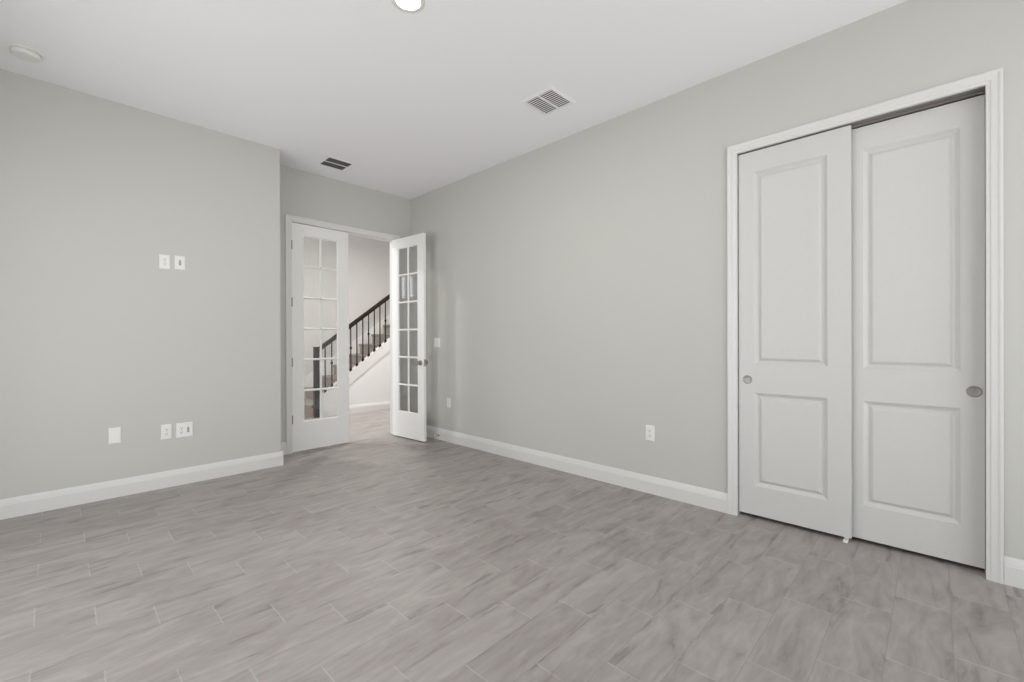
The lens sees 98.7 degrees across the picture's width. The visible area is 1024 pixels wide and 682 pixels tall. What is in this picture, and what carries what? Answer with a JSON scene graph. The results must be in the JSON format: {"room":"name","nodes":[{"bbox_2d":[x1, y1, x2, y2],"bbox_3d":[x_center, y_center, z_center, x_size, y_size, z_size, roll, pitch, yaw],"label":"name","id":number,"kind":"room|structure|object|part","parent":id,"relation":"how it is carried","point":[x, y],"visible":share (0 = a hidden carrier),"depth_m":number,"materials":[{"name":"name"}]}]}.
{"room":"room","nodes":[
{"label":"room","id":0,"kind":"room"},
{"bbox_2d":[0,69,280,498],"bbox_3d":[-3.314,-0.380,3.498,0.510,3.170,2.572,0,0,44],"label":"wall","id":1,"kind":"structure","parent":0,"point":[96,337],"depth_m":3.44,"materials":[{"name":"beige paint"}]},
{"bbox_2d":[109,427,120,443],"bbox_3d":[-3.059,0.730,3.388,0.007,0.123,0.072,0,0,44],"label":"blank plate","id":2,"kind":"object","parent":1,"relation":"attached to","point":[114,433],"visible":1,"depth_m":3.39,"materials":[{"name":"white plastic"}]},
{"bbox_2d":[0,442,285,519],"bbox_3d":[-2.624,1.135,4.117,0.412,0.134,4.182,0,0,44],"label":"baseboard","id":3,"kind":"structure","parent":1,"relation":"attached to","point":[12,507],"depth_m":3.44,"materials":[{"name":"white paint"}]},
{"bbox_2d":[159,254,169,268],"bbox_3d":[-2.849,-0.650,3.607,0.008,0.115,0.070,0,0,44],"label":"power outlet","id":4,"kind":"object","parent":1,"relation":"attached to","point":[164,260],"visible":1,"depth_m":3.60,"materials":[{"name":"white plastic"}]},
{"bbox_2d":[161,424,171,439],"bbox_3d":[-2.841,0.747,3.615,0.008,0.122,0.070,0,0,44],"label":"power outlet","id":5,"kind":"object","parent":1,"relation":"attached to","point":[166,430],"visible":1,"depth_m":3.61,"materials":[{"name":"white plastic"}]},
{"bbox_2d":[175,256,184,269],"bbox_3d":[-2.780,-0.654,3.679,0.008,0.115,0.070,0,0,44],"label":"plate","id":6,"kind":"object","parent":1,"relation":"attached to","point":[179,260],"visible":1,"depth_m":3.68,"materials":[{"name":"white plastic"}]},
{"bbox_2d":[176,422,192,437],"bbox_3d":[-2.756,0.748,3.702,0.008,0.122,0.114,0,0,44],"label":"plate","id":7,"kind":"object","parent":1,"relation":"attached to","point":[185,429],"visible":1,"depth_m":3.70,"materials":[{"name":"white plastic"}]},
{"bbox_2d":[280,165,410,441],"bbox_3d":[-1.926,-0.388,5.223,0.115,3.170,1.840,0,0,44],"label":"wall","id":8,"kind":"structure","parent":0,"point":[304,194],"depth_m":5.12,"materials":[{"name":"beige paint"}]},
{"bbox_2d":[291,223,348,451],"bbox_3d":[-2.139,-0.040,4.937,0.048,2.452,0.656,0,0,43],"label":"door","id":9,"kind":"structure","parent":8,"relation":"in","point":[321,432],"depth_m":4.92,"materials":[{"name":"white paint"}]},
{"bbox_2d":[285,214,400,454],"bbox_3d":[-1.962,-0.072,5.186,0.156,2.540,1.377,0,0,44],"label":"door frame","id":10,"kind":"structure","parent":8,"relation":"attached to","point":[289,219],"depth_m":4.68,"materials":[{"name":"white paint"}]},
{"bbox_2d":[392,233,427,441],"bbox_3d":[-1.262,-0.044,5.367,0.638,2.452,0.169,0,0,40],"label":"door","id":11,"kind":"structure","parent":8,"relation":"in","point":[407,424],"depth_m":5.36,"materials":[{"name":"white paint"}]},
{"bbox_2d":[304,235,389,376],"bbox_3d":[-3.713,-1.602,7.804,0.115,5.600,7.900,0,0,44],"label":"wall","id":12,"kind":"structure","parent":0,"point":[369,259],"depth_m":8.18,"materials":[{"name":"paint"}]},
{"bbox_2d":[304,315,389,397],"bbox_3d":[-2.520,-0.343,8.948,0.016,3.070,3.915,0,0,44],"label":"trim","id":13,"kind":"structure","parent":12,"relation":"attached to","point":[308,380],"depth_m":8.40,"materials":[{"name":"white paint"}]},
{"bbox_2d":[349,351,389,404],"bbox_3d":[-1.737,-0.356,8.277,0.085,3.094,3.795,0,0,44],"label":"wall","id":14,"kind":"structure","parent":0,"point":[373,386],"depth_m":7.55,"materials":[{"name":"paint"}]},
{"bbox_2d":[322,337,389,416],"bbox_3d":[-1.733,-0.366,8.273,0.107,3.114,3.795,0,0,44],"label":"trim","id":15,"kind":"structure","parent":14,"relation":"attached to","point":[329,398],"depth_m":7.29,"materials":[{"name":"white paint"}]},
{"bbox_2d":[313,294,389,417],"bbox_3d":[-1.748,-0.761,8.236,0.078,3.904,3.866,0,0,44],"label":"stair railing","id":16,"kind":"object","parent":15,"relation":"on","point":[316,350],"visible":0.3,"depth_m":7.05,"materials":[{"name":"brown wood"}]},
{"bbox_3d":[-3.057,0.645,6.875,0.078,1.105,0.078,0,0,44],"label":"newel post","id":17,"kind":"part","parent":16,"relation":"part of","materials":[{"name":"brown wood"}]},
{"bbox_3d":[-1.725,-1.272,8.260,0.062,2.884,3.797,0,0,44],"label":"handrail","id":18,"kind":"part","parent":16,"relation":"part of","materials":[{"name":"brown wood"}]},
{"bbox_2d":[349,401,389,413],"bbox_3d":[-1.590,1.123,8.354,0.017,0.134,3.490,0,0,44],"label":"baseboard","id":19,"kind":"structure","parent":14,"relation":"attached to","point":[358,408],"depth_m":7.48,"materials":[{"name":"white paint"}]},
{"bbox_2d":[0,0,906,198],"bbox_3d":[-0.295,-1.911,1.860,6.903,0.120,4.182,0,0,44],"label":"ceiling","id":20,"kind":"structure","parent":0,"point":[429,99],"depth_m":2.90,"materials":[{"name":"paint"}]},
{"bbox_2d":[9,44,41,61],"bbox_3d":[-3.092,-1.824,2.796,0.140,0.041,0.140,0,0,44],"label":"smoke detector","id":21,"kind":"object","parent":20,"relation":"attached to","point":[23,52],"visible":1,"depth_m":2.77,"materials":[{"name":"white plastic"}]},
{"bbox_2d":[316,155,354,170],"bbox_3d":[-1.838,-1.848,4.589,0.292,0.007,0.292,0,0,44],"label":"ceiling vent","id":22,"kind":"object","parent":20,"relation":"in","point":[328,161],"visible":1,"depth_m":4.58,"materials":[{"name":"metal"}]},
{"bbox_2d":[391,0,424,12],"bbox_3d":[-0.564,-1.848,2.388,0.184,0.006,0.184,0,0,44],"label":"recessed light","id":23,"kind":"object","parent":20,"relation":"in","point":[409,6],"visible":1,"depth_m":2.42,"materials":[{"name":"white plastic"}]},
{"bbox_2d":[521,86,575,115],"bbox_3d":[0.283,-1.852,3.410,0.304,0.007,0.304,0,0,44],"label":"ceiling vent","id":24,"kind":"object","parent":20,"relation":"in","point":[549,100],"visible":1,"depth_m":3.40,"materials":[{"name":"metal"}]},
{"bbox_2d":[0,409,1023,681],"bbox_3d":[-0.459,1.246,3.919,10.500,0.100,9.400,0,0,44],"label":"floor","id":25,"kind":"structure","parent":0,"point":[378,555],"depth_m":2.15,"materials":[{"name":"grey wood"}]},
{"bbox_2d":[304,324,389,416],"bbox_3d":[-2.152,-0.234,8.617,0.969,2.850,3.883,0,0,44],"label":"staircase","id":26,"kind":"structure","parent":25,"relation":"on","point":[308,400],"depth_m":7.98,"materials":[{"name":"beige carpet"}]},
{"bbox_2d":[410,0,1023,559],"bbox_3d":[1.241,-0.393,3.370,7.018,3.170,0.115,0,0,44],"label":"wall","id":27,"kind":"structure","parent":0,"point":[576,284],"depth_m":3.47,"materials":[{"name":"beige paint"}]},
{"bbox_2d":[434,338,439,346],"bbox_3d":[-0.917,0.018,5.364,0.116,0.115,0.010,0,0,44],"label":"light switch","id":28,"kind":"object","parent":27,"relation":"attached to","point":[436,340],"visible":1,"depth_m":5.36,"materials":[{"name":"white plastic"}]},
{"bbox_2d":[447,398,450,407],"bbox_3d":[-0.753,0.732,5.211,0.070,0.112,0.007,0,0,44],"label":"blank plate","id":29,"kind":"object","parent":27,"relation":"attached to","point":[448,399],"visible":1,"depth_m":5.20,"materials":[{"name":"white plastic"}]},
{"bbox_2d":[646,425,654,441],"bbox_3d":[1.081,0.722,3.445,0.074,0.122,0.008,0,0,44],"label":"power outlet","id":30,"kind":"object","parent":27,"relation":"attached to","point":[650,430],"visible":1,"depth_m":3.44,"materials":[{"name":"white plastic"}]},
{"bbox_2d":[426,425,1023,588],"bbox_3d":[1.164,1.125,3.360,6.886,0.134,0.017,0,0,44],"label":"baseboard","id":31,"kind":"structure","parent":27,"relation":"attached to","point":[690,494],"depth_m":3.65,"materials":[{"name":"white paint"}]},
{"bbox_2d":[737,86,984,154],"bbox_3d":[1.993,-1.271,2.641,1.160,0.016,0.095,0,0,44],"label":"closet track","id":32,"kind":"object","parent":27,"relation":"attached to","point":[980,91],"visible":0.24,"depth_m":2.43,"materials":[{"name":"silver metal"}]},
{"bbox_2d":[738,125,851,538],"bbox_3d":[1.786,-0.053,2.812,0.613,2.436,0.038,0,0,44],"label":"door","id":33,"kind":"structure","parent":32,"relation":"hanging from","point":[795,196],"depth_m":2.77,"materials":[{"name":"white paint"}]},
{"bbox_3d":[1.593,0.261,2.975,0.059,0.059,0.004,0,0,44],"label":"finger pull","id":34,"kind":"part","parent":33,"relation":"part of","materials":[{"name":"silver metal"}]},
{"bbox_2d":[852,95,984,568],"bbox_3d":[2.209,-0.046,2.465,0.602,2.423,0.038,0,0,44],"label":"door","id":35,"kind":"structure","parent":32,"relation":"hanging from","point":[918,179],"depth_m":2.41,"materials":[{"name":"white paint"}]},
{"bbox_3d":[2.388,0.261,2.271,0.059,0.059,0.004,0,0,44],"label":"finger pull","id":36,"kind":"part","parent":35,"relation":"part of","materials":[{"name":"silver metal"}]},
{"bbox_2d":[727,67,1003,583],"bbox_3d":[1.989,-0.073,2.637,1.273,2.528,0.136,0,0,44],"label":"door frame","id":37,"kind":"structure","parent":27,"relation":"attached to","point":[992,80],"depth_m":2.19,"materials":[{"name":"white paint"}]}
]}

